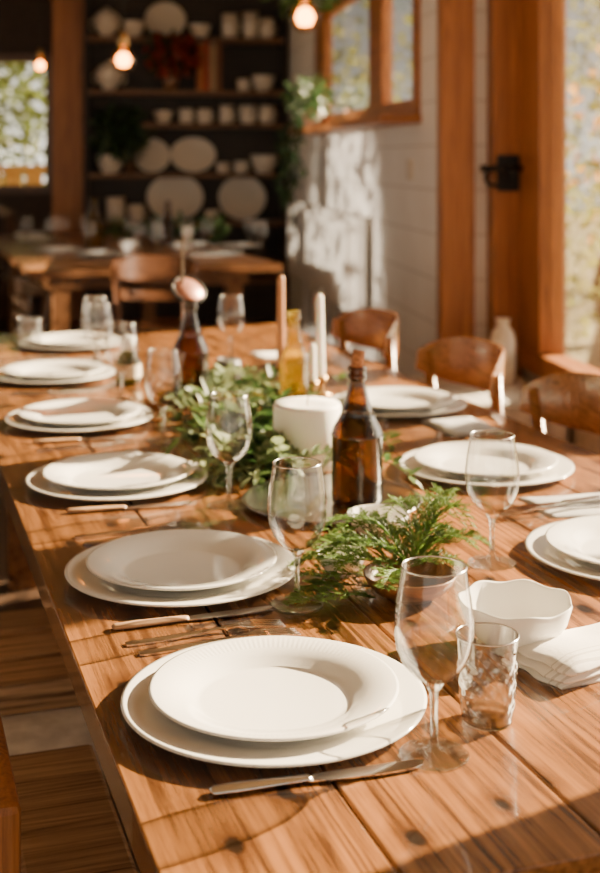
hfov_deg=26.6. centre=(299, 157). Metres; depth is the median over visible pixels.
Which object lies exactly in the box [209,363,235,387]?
leaf sprig
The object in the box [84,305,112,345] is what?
bowl
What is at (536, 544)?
charger plate
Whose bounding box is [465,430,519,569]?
wine glass
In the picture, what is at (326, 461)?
leaf sprig
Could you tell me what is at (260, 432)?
leaf sprig
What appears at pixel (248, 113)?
mug
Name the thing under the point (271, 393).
leaf sprig
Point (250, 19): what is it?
mug
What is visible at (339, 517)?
fern sprig
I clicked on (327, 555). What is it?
fern sprig
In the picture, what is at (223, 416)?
leaf sprig
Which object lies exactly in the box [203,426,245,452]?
leaf sprig
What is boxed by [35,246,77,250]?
dinner plate
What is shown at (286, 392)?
leaf sprig
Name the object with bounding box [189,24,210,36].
serving bowl
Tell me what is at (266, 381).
leaf sprig
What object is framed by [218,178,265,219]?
platter
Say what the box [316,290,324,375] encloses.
taper candle
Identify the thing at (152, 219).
wine glass
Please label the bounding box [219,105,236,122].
mug
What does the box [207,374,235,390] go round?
leaf sprig
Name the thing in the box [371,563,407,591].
fern sprig
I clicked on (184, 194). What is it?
platter
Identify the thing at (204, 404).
leaf sprig
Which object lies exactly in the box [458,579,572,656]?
serving bowl
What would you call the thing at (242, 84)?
mug
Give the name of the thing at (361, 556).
fern sprig
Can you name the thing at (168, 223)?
bottle
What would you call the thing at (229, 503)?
wine glass
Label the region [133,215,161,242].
leaf sprig
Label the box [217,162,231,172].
mug
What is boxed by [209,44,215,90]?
book
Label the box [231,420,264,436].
leaf sprig
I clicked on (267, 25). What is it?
mug
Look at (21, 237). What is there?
dinner plate
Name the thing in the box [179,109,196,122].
mug
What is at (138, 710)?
charger plate
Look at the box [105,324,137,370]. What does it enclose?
bowl
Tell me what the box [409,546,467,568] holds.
fern sprig
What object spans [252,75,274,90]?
serving bowl
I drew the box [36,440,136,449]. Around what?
fork
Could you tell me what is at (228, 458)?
leaf sprig
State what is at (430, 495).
fern sprig
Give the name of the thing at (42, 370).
dinner plate
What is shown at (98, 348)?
wine glass
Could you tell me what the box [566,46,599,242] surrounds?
tree
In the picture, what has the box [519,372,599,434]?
dining chair
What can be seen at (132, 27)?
serving bowl
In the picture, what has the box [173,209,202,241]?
leaf sprig
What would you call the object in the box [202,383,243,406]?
leaf sprig
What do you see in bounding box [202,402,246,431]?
leaf sprig
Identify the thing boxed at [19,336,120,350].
charger plate
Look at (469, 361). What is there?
dining chair
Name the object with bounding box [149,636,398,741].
dinner plate
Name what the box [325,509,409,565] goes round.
fern sprig
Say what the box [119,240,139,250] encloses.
bowl
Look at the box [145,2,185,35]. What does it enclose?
platter
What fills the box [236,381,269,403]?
leaf sprig
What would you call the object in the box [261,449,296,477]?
leaf sprig
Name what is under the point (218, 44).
book
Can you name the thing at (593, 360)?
tree
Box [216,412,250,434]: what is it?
leaf sprig
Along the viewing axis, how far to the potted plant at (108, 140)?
10.26 m
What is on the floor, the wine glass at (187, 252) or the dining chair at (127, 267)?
the dining chair at (127, 267)
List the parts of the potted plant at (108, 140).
pot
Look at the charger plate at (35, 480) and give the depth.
2.26 m
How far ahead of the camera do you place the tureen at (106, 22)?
10.32 m
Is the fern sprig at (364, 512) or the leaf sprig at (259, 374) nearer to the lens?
the fern sprig at (364, 512)
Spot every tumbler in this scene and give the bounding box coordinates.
[17,317,42,348]
[455,622,519,730]
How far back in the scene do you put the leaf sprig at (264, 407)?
2.71 m
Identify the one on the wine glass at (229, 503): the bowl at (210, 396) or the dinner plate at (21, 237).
the bowl at (210, 396)
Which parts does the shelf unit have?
panel, panel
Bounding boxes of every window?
[0,54,51,193]
[314,0,420,123]
[519,0,599,376]
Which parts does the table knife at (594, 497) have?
blade, handle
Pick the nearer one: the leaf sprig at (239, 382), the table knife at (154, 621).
the table knife at (154, 621)
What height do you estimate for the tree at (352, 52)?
3.727 m
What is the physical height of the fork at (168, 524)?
0.007 m
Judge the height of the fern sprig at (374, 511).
0.065 m
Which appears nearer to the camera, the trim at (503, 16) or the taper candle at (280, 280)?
the taper candle at (280, 280)
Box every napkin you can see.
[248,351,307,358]
[422,417,503,436]
[502,622,599,689]
[519,493,599,518]
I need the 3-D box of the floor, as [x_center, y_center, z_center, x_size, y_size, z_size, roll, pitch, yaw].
[-1.271,1.400,4.566,5.170,0.100,12.400,0,0,-8]
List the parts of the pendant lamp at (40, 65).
cord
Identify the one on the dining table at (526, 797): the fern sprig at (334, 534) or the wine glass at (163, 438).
the wine glass at (163, 438)
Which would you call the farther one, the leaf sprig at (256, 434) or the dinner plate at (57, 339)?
the dinner plate at (57, 339)
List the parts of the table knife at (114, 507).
handle, blade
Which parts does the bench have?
armrest, seat, frame, seat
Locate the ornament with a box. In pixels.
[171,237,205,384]
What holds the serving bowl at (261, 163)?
on the shelf unit
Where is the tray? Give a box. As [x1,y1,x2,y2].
[242,474,421,523]
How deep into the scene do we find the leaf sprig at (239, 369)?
3.27 m
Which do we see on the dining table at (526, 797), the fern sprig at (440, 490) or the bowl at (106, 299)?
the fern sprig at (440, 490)
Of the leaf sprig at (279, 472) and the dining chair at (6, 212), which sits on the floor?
the dining chair at (6, 212)
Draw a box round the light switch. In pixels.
[406,159,412,179]
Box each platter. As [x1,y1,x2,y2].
[134,138,169,171]
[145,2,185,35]
[147,178,203,219]
[170,137,215,171]
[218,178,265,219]
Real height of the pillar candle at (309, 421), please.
0.136 m
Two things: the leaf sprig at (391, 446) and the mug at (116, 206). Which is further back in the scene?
the mug at (116, 206)
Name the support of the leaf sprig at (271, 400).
on the dining table at (526, 797)
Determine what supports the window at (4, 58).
in the wall at (19, 19)
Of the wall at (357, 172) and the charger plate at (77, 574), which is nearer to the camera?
the charger plate at (77, 574)
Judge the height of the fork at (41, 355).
0.007 m
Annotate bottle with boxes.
[84,198,103,248]
[161,201,174,245]
[172,299,207,404]
[279,310,308,397]
[331,349,382,508]
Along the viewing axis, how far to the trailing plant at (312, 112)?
8.36 m
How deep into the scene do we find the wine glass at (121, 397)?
3.13 m
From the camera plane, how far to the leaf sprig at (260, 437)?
2.40 m
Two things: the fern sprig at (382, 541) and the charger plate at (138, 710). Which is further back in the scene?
the fern sprig at (382, 541)
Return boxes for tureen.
[89,7,122,35]
[92,61,126,89]
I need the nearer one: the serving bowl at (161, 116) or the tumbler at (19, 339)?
the tumbler at (19, 339)
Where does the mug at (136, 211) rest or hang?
on the shelf unit
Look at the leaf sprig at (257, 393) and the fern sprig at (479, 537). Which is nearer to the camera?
the fern sprig at (479, 537)
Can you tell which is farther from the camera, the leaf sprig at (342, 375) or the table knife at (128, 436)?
the leaf sprig at (342, 375)
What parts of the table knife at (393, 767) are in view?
handle, blade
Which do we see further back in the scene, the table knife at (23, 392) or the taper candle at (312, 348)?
the table knife at (23, 392)
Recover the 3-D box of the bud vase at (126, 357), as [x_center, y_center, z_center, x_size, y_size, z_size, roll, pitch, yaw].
[-0.455,0.535,3.360,0.069,0.130,0.069,0,0,-8]
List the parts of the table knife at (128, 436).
handle, blade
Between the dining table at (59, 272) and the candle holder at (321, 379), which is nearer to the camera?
the candle holder at (321, 379)
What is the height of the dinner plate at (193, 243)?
0.022 m
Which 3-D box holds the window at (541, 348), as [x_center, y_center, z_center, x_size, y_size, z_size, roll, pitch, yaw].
[1.505,-0.090,2.199,0.120,2.020,6.930,0,0,-8]
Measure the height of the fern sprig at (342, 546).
0.035 m
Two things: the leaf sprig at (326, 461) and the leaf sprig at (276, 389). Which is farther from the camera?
the leaf sprig at (276, 389)
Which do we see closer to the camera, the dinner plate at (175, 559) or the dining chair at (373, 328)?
the dinner plate at (175, 559)
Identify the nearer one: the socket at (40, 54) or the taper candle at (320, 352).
the taper candle at (320, 352)
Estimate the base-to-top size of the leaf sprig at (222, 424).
0.054 m
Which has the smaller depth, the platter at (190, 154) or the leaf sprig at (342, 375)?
the leaf sprig at (342, 375)
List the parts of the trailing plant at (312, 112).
pot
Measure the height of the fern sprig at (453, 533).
0.044 m
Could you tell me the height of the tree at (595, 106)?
3.994 m
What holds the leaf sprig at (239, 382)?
on the dining table at (526, 797)
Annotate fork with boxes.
[0,355,65,359]
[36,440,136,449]
[75,522,202,538]
[83,527,209,544]
[125,619,285,646]
[138,628,300,655]
[377,417,388,431]
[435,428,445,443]
[495,503,599,516]
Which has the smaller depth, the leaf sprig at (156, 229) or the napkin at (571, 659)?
the napkin at (571, 659)
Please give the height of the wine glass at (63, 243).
0.190 m
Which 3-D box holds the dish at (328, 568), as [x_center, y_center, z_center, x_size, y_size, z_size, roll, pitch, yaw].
[0.060,0.584,1.830,0.074,0.032,0.074,0,0,-18]
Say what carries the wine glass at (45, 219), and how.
on the dining table at (59, 272)
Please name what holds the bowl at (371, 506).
on the dining table at (526, 797)
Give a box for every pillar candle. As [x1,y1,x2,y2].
[182,225,190,251]
[273,395,340,472]
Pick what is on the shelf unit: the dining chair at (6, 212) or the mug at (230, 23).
the mug at (230, 23)
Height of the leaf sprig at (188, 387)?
0.061 m
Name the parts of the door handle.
plate, handle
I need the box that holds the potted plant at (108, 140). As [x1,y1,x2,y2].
[88,101,160,173]
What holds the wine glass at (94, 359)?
on the dining table at (526, 797)
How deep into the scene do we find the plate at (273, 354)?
3.82 m
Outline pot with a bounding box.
[214,357,240,379]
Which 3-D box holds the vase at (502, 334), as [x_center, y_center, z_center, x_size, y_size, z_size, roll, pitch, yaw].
[0.854,0.815,5.354,0.108,0.270,0.108,0,0,-8]
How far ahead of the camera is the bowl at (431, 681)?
1.26 m
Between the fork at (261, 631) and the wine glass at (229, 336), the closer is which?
the fork at (261, 631)
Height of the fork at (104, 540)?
0.007 m
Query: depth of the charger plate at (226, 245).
8.56 m
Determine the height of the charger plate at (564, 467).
0.015 m
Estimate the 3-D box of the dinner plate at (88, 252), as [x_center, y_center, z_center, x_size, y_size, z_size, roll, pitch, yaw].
[-1.212,0.584,7.700,0.272,0.022,0.272,0,0,-8]
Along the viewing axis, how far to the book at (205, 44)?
10.40 m
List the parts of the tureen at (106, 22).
lid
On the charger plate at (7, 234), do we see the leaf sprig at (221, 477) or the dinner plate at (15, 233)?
the dinner plate at (15, 233)
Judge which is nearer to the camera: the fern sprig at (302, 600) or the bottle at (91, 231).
the fern sprig at (302, 600)
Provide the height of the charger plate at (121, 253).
0.015 m
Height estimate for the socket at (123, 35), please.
0.077 m
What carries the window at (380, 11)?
in the wall at (357, 172)
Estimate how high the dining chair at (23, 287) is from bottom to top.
0.801 m
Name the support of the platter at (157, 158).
on the shelf unit
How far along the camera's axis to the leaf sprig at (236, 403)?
2.87 m
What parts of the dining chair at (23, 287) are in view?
leg, backrest, leg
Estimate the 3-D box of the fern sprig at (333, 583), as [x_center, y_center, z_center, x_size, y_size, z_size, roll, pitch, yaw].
[0.035,0.579,1.719,0.134,0.023,0.058,0,0,-30]
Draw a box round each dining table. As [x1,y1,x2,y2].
[0,233,282,333]
[0,323,599,872]
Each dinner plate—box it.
[3,360,103,380]
[14,232,45,235]
[15,236,53,239]
[18,399,139,426]
[28,331,114,347]
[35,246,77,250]
[42,452,191,491]
[77,250,122,255]
[86,529,276,590]
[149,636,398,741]
[169,241,209,245]
[340,386,453,412]
[414,441,557,478]
[545,515,599,564]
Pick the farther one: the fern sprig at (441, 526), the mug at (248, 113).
the mug at (248, 113)
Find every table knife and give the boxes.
[10,390,95,394]
[32,435,134,442]
[67,501,192,512]
[111,606,271,629]
[209,759,422,795]
[504,495,599,509]
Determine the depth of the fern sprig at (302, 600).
1.68 m
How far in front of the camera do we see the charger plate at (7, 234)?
9.53 m
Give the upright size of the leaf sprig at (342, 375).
0.062 m
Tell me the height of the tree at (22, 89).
4.186 m
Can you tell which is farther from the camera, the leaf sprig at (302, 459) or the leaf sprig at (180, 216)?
the leaf sprig at (180, 216)
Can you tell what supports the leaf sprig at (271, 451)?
on the dining table at (526, 797)
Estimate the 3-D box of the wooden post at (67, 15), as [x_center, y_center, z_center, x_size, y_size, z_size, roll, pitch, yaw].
[-1.908,-0.100,10.460,0.250,2.900,0.150,0,0,-8]
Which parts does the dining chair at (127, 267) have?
leg, rail, seat, backrest, leg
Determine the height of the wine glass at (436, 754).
0.190 m
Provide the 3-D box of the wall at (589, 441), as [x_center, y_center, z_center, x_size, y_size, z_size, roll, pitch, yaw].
[1.569,-0.100,2.244,0.200,2.900,7.000,0,0,-8]
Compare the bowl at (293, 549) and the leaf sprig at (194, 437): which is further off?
the leaf sprig at (194, 437)
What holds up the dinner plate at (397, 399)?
on the charger plate at (458, 403)
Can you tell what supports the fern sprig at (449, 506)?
on the dining table at (526, 797)
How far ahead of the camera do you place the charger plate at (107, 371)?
3.40 m
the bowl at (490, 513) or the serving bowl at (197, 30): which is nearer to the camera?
the bowl at (490, 513)
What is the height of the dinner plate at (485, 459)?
0.022 m
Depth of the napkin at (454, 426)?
2.78 m
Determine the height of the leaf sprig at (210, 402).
0.050 m
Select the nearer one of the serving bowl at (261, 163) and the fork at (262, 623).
the fork at (262, 623)
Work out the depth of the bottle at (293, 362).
2.96 m
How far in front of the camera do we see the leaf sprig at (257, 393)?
2.93 m
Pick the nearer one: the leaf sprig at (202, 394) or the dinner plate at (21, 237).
the leaf sprig at (202, 394)
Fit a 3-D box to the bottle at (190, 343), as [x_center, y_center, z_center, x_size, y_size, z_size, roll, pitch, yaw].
[-0.269,0.475,3.110,0.090,0.250,0.090,0,0,-8]
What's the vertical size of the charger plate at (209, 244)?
0.015 m
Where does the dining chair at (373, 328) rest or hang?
on the floor
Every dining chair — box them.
[0,206,51,333]
[13,277,54,333]
[111,255,197,329]
[332,308,398,369]
[416,337,504,414]
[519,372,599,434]
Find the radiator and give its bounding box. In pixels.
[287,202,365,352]
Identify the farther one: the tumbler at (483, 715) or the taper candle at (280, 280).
the taper candle at (280, 280)
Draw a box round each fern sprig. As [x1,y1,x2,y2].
[280,583,374,605]
[285,573,370,600]
[286,546,364,570]
[291,542,385,568]
[293,529,407,565]
[296,548,408,577]
[300,566,363,596]
[306,526,369,556]
[311,506,398,561]
[313,529,394,567]
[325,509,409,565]
[330,530,411,575]
[337,509,405,554]
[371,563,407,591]
[379,493,422,548]
[380,525,410,558]
[390,515,427,556]
[406,489,466,564]
[409,492,480,565]
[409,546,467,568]
[412,526,479,562]
[415,492,446,554]
[419,521,455,554]
[421,526,491,563]
[422,482,459,539]
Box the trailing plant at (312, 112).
[272,71,338,227]
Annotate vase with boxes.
[115,335,140,385]
[490,318,515,384]
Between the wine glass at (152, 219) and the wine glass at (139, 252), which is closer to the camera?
the wine glass at (139, 252)
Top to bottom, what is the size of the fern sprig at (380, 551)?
0.051 m
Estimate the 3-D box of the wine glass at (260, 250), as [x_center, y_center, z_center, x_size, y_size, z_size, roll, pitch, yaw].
[-0.250,0.504,8.100,0.080,0.190,0.080,0,0,-8]
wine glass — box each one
[21,217,32,245]
[44,219,56,245]
[57,218,68,244]
[81,296,108,362]
[84,303,112,362]
[105,321,137,401]
[133,223,145,253]
[144,348,181,442]
[150,219,161,247]
[151,225,164,254]
[181,223,193,253]
[201,220,212,249]
[206,391,251,509]
[217,295,244,360]
[254,221,266,251]
[267,457,326,612]
[394,555,474,770]
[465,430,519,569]
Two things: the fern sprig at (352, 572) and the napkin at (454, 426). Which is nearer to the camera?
the fern sprig at (352, 572)
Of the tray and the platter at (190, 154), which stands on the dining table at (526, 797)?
the tray
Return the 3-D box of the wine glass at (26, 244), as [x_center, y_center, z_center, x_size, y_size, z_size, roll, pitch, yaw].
[-1.850,0.504,8.600,0.080,0.190,0.080,0,0,-8]
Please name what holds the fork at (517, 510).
on the dining table at (526, 797)
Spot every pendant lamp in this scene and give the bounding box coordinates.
[33,0,46,71]
[112,0,134,71]
[290,0,319,32]
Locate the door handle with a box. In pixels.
[480,155,522,190]
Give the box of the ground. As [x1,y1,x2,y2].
[566,215,599,363]
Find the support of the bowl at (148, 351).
on the wine glass at (163, 438)
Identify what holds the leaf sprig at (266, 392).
on the dining table at (526, 797)
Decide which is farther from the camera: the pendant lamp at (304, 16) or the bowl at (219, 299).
the pendant lamp at (304, 16)
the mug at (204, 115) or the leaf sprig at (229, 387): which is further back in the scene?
the mug at (204, 115)
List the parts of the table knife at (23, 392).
handle, blade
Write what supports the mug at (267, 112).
on the shelf unit
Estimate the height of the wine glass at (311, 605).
0.190 m
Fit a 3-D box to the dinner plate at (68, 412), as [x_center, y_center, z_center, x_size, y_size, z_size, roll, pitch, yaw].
[-0.499,0.584,2.880,0.272,0.022,0.272,0,0,-18]
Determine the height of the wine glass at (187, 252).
0.190 m
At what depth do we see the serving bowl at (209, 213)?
10.43 m
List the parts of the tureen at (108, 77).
lid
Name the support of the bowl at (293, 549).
on the wine glass at (311, 605)
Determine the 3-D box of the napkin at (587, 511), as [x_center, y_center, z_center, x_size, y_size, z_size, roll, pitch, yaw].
[0.498,0.596,2.190,0.206,0.007,0.138,0,0,-13]
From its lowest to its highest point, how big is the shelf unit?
2.800 m
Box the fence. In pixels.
[0,165,45,184]
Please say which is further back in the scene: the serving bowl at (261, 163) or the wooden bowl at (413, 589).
the serving bowl at (261, 163)
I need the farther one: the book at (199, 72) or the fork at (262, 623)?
the book at (199, 72)
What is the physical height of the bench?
0.680 m
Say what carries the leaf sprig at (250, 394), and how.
on the dining table at (526, 797)
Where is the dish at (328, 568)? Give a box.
[317,544,366,577]
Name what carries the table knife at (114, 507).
on the dining table at (526, 797)
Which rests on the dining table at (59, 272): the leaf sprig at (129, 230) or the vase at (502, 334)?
the leaf sprig at (129, 230)
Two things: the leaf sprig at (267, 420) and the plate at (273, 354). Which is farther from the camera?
the plate at (273, 354)
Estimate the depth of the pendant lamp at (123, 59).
5.88 m
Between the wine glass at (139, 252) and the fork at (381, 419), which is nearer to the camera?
the fork at (381, 419)
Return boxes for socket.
[37,49,43,57]
[118,31,128,47]
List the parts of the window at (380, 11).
pane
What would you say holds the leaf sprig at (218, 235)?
on the dining table at (59, 272)
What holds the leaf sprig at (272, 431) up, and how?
on the dining table at (526, 797)
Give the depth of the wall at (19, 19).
10.49 m
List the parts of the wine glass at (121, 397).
stem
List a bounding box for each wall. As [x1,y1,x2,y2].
[0,0,51,320]
[288,0,486,376]
[522,0,599,454]
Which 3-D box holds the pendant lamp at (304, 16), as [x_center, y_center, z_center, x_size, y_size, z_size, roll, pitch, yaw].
[0.020,-1.020,5.000,0.120,1.060,0.120,0,0,-8]
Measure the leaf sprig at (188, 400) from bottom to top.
0.080 m
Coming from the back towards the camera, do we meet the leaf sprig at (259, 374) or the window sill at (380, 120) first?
the window sill at (380, 120)
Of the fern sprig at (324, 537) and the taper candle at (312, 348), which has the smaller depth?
the fern sprig at (324, 537)
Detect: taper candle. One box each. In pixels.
[277,272,284,367]
[308,339,315,380]
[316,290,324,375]
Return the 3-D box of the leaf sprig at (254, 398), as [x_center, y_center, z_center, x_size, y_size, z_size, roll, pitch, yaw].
[-0.109,0.562,2.828,0.064,0.087,0.134,0,0,-3]
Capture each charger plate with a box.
[0,365,114,383]
[5,405,153,431]
[7,234,50,236]
[11,238,57,241]
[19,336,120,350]
[25,459,207,500]
[30,248,82,251]
[64,536,293,606]
[72,252,127,256]
[120,637,426,767]
[165,243,213,247]
[191,251,244,256]
[212,243,261,247]
[330,393,466,416]
[399,448,573,486]
[525,520,599,580]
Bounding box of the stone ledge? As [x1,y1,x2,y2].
[412,375,567,441]
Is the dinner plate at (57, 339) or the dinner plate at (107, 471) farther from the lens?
the dinner plate at (57, 339)
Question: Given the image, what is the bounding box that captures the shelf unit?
[84,0,287,324]
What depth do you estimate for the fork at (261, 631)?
1.57 m
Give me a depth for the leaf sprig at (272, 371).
3.21 m
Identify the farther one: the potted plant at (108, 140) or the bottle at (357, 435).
the potted plant at (108, 140)
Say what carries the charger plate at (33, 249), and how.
on the dining table at (59, 272)
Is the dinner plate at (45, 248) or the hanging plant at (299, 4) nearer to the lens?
the hanging plant at (299, 4)
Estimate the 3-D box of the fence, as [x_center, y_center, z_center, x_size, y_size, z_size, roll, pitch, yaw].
[-3.661,0.795,12.236,5.200,1.430,0.100,0,0,-8]
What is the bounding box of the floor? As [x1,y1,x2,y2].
[0,320,301,611]
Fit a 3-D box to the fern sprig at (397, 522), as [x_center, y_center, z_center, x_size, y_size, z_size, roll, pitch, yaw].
[0.154,0.538,1.819,0.052,0.052,0.137,0,0,-17]
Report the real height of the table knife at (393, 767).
0.008 m
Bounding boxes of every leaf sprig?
[104,214,138,242]
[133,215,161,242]
[154,386,208,403]
[154,392,209,425]
[159,385,217,414]
[159,411,225,454]
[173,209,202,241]
[174,378,215,419]
[175,403,234,441]
[182,402,244,417]
[187,418,226,437]
[188,389,239,424]
[188,430,250,486]
[193,401,232,420]
[195,449,250,483]
[200,212,230,241]
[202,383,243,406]
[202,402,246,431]
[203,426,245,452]
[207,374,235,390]
[208,369,216,387]
[208,449,249,482]
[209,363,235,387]
[214,359,262,389]
[216,410,243,452]
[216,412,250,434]
[221,432,274,478]
[222,431,276,452]
[224,388,270,407]
[225,377,264,395]
[226,376,259,397]
[230,412,272,432]
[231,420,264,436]
[231,446,297,488]
[232,387,273,395]
[233,391,274,412]
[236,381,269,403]
[237,390,263,411]
[237,404,272,433]
[239,369,263,384]
[241,441,273,485]
[247,429,299,469]
[248,453,299,476]
[249,433,311,475]
[250,431,270,467]
[255,402,273,410]
[257,384,278,391]
[258,377,278,386]
[259,388,273,405]
[261,363,278,382]
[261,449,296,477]
[262,395,274,416]
[268,387,314,406]
[269,443,303,477]
[274,382,319,395]
[289,443,331,474]
[316,451,383,473]
[333,371,367,387]
[383,431,402,449]
[383,450,422,488]
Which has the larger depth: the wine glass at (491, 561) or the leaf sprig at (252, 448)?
the leaf sprig at (252, 448)
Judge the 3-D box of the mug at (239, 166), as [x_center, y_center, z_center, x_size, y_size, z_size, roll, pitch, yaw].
[-0.485,0.084,10.534,0.119,0.100,0.110,0,0,32]
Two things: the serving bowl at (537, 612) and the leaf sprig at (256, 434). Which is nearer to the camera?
the serving bowl at (537, 612)
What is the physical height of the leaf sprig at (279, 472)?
0.048 m
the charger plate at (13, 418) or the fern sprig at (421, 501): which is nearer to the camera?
the fern sprig at (421, 501)
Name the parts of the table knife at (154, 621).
handle, blade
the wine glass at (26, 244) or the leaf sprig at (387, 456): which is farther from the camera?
the wine glass at (26, 244)
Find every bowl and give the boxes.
[81,299,108,336]
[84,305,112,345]
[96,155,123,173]
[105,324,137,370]
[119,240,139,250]
[124,20,144,35]
[144,351,181,405]
[154,111,172,122]
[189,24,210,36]
[205,210,219,221]
[206,396,251,462]
[217,299,244,335]
[250,155,278,172]
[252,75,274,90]
[267,465,326,550]
[347,504,408,539]
[363,557,456,604]
[394,567,474,684]
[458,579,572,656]
[465,437,519,514]
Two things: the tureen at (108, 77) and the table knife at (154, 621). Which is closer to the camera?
the table knife at (154, 621)
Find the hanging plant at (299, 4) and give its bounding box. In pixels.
[261,0,340,26]
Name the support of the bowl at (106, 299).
on the wine glass at (94, 359)
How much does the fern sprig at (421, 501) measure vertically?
0.068 m
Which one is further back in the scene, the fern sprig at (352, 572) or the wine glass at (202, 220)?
the wine glass at (202, 220)
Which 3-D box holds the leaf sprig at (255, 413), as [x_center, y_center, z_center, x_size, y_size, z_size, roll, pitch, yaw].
[-0.083,0.562,2.616,0.084,0.098,0.154,0,0,26]
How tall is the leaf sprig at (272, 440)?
0.101 m
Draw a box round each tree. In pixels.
[0,63,45,184]
[332,1,411,112]
[566,0,599,227]
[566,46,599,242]
[566,169,599,369]
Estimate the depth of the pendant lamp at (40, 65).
9.29 m
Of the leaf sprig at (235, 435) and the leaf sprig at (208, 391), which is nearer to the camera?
the leaf sprig at (235, 435)
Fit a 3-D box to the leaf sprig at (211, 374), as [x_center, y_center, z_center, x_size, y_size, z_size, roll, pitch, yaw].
[-0.249,0.574,3.208,0.084,0.082,0.140,0,0,-24]
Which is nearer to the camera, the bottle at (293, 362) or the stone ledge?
the bottle at (293, 362)
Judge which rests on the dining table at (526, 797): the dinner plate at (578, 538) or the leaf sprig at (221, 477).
the leaf sprig at (221, 477)
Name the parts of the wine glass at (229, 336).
stem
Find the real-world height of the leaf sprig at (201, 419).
0.112 m
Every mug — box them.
[106,197,127,221]
[129,204,146,221]
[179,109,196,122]
[197,109,214,122]
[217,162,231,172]
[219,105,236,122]
[222,14,241,37]
[234,161,250,172]
[237,79,252,90]
[240,105,259,122]
[243,12,259,37]
[260,18,277,37]
[260,105,277,123]
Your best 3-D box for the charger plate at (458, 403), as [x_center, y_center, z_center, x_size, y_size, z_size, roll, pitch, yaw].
[0.232,0.592,3.040,0.332,0.015,0.332,0,0,-18]
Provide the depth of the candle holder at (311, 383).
3.12 m
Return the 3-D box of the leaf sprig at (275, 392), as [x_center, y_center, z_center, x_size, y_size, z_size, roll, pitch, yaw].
[-0.012,0.573,3.038,0.077,0.087,0.137,0,0,44]
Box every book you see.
[196,44,202,89]
[203,42,208,89]
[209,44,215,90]
[215,42,221,90]
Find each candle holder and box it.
[308,380,317,396]
[316,375,331,396]
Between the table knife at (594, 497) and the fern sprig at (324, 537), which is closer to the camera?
the fern sprig at (324, 537)
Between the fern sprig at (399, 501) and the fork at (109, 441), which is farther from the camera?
the fork at (109, 441)
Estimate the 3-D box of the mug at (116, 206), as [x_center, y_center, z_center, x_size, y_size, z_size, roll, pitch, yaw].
[-1.509,0.430,10.391,0.149,0.200,0.149,0,0,37]
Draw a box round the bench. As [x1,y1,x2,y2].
[0,607,139,872]
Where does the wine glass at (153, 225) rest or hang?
on the dining table at (59, 272)
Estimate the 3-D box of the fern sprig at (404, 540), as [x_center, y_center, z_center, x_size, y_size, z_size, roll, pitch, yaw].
[0.137,0.546,1.816,0.046,0.036,0.114,0,0,-1]
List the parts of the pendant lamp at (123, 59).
cord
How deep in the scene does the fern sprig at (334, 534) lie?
1.74 m
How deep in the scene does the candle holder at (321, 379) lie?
3.19 m
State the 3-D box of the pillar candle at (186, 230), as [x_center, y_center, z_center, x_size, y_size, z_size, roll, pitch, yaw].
[-0.720,0.513,8.050,0.060,0.174,0.060,0,0,-8]
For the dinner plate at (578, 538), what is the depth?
1.94 m
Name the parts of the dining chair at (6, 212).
leg, leg, backrest, seat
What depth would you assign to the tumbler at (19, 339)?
4.00 m
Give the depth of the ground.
13.77 m
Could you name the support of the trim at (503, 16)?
attached to the wall at (357, 172)
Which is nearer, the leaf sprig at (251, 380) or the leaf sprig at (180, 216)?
the leaf sprig at (251, 380)
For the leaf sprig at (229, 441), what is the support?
on the dining table at (526, 797)
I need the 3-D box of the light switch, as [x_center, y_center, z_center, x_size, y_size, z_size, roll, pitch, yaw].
[0.531,0.060,6.151,0.015,0.100,0.090,0,0,-8]
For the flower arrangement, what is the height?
0.512 m
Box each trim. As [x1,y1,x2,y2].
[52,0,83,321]
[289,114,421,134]
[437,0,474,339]
[487,0,521,377]
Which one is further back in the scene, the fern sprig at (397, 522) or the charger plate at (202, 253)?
the charger plate at (202, 253)
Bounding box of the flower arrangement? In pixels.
[137,28,206,89]
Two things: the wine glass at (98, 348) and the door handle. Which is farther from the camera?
the door handle
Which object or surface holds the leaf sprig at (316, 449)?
on the tray
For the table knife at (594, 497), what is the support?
on the napkin at (587, 511)
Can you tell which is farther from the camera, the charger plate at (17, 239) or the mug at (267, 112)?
the mug at (267, 112)
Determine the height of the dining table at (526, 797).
0.750 m
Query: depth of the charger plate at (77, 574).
1.74 m

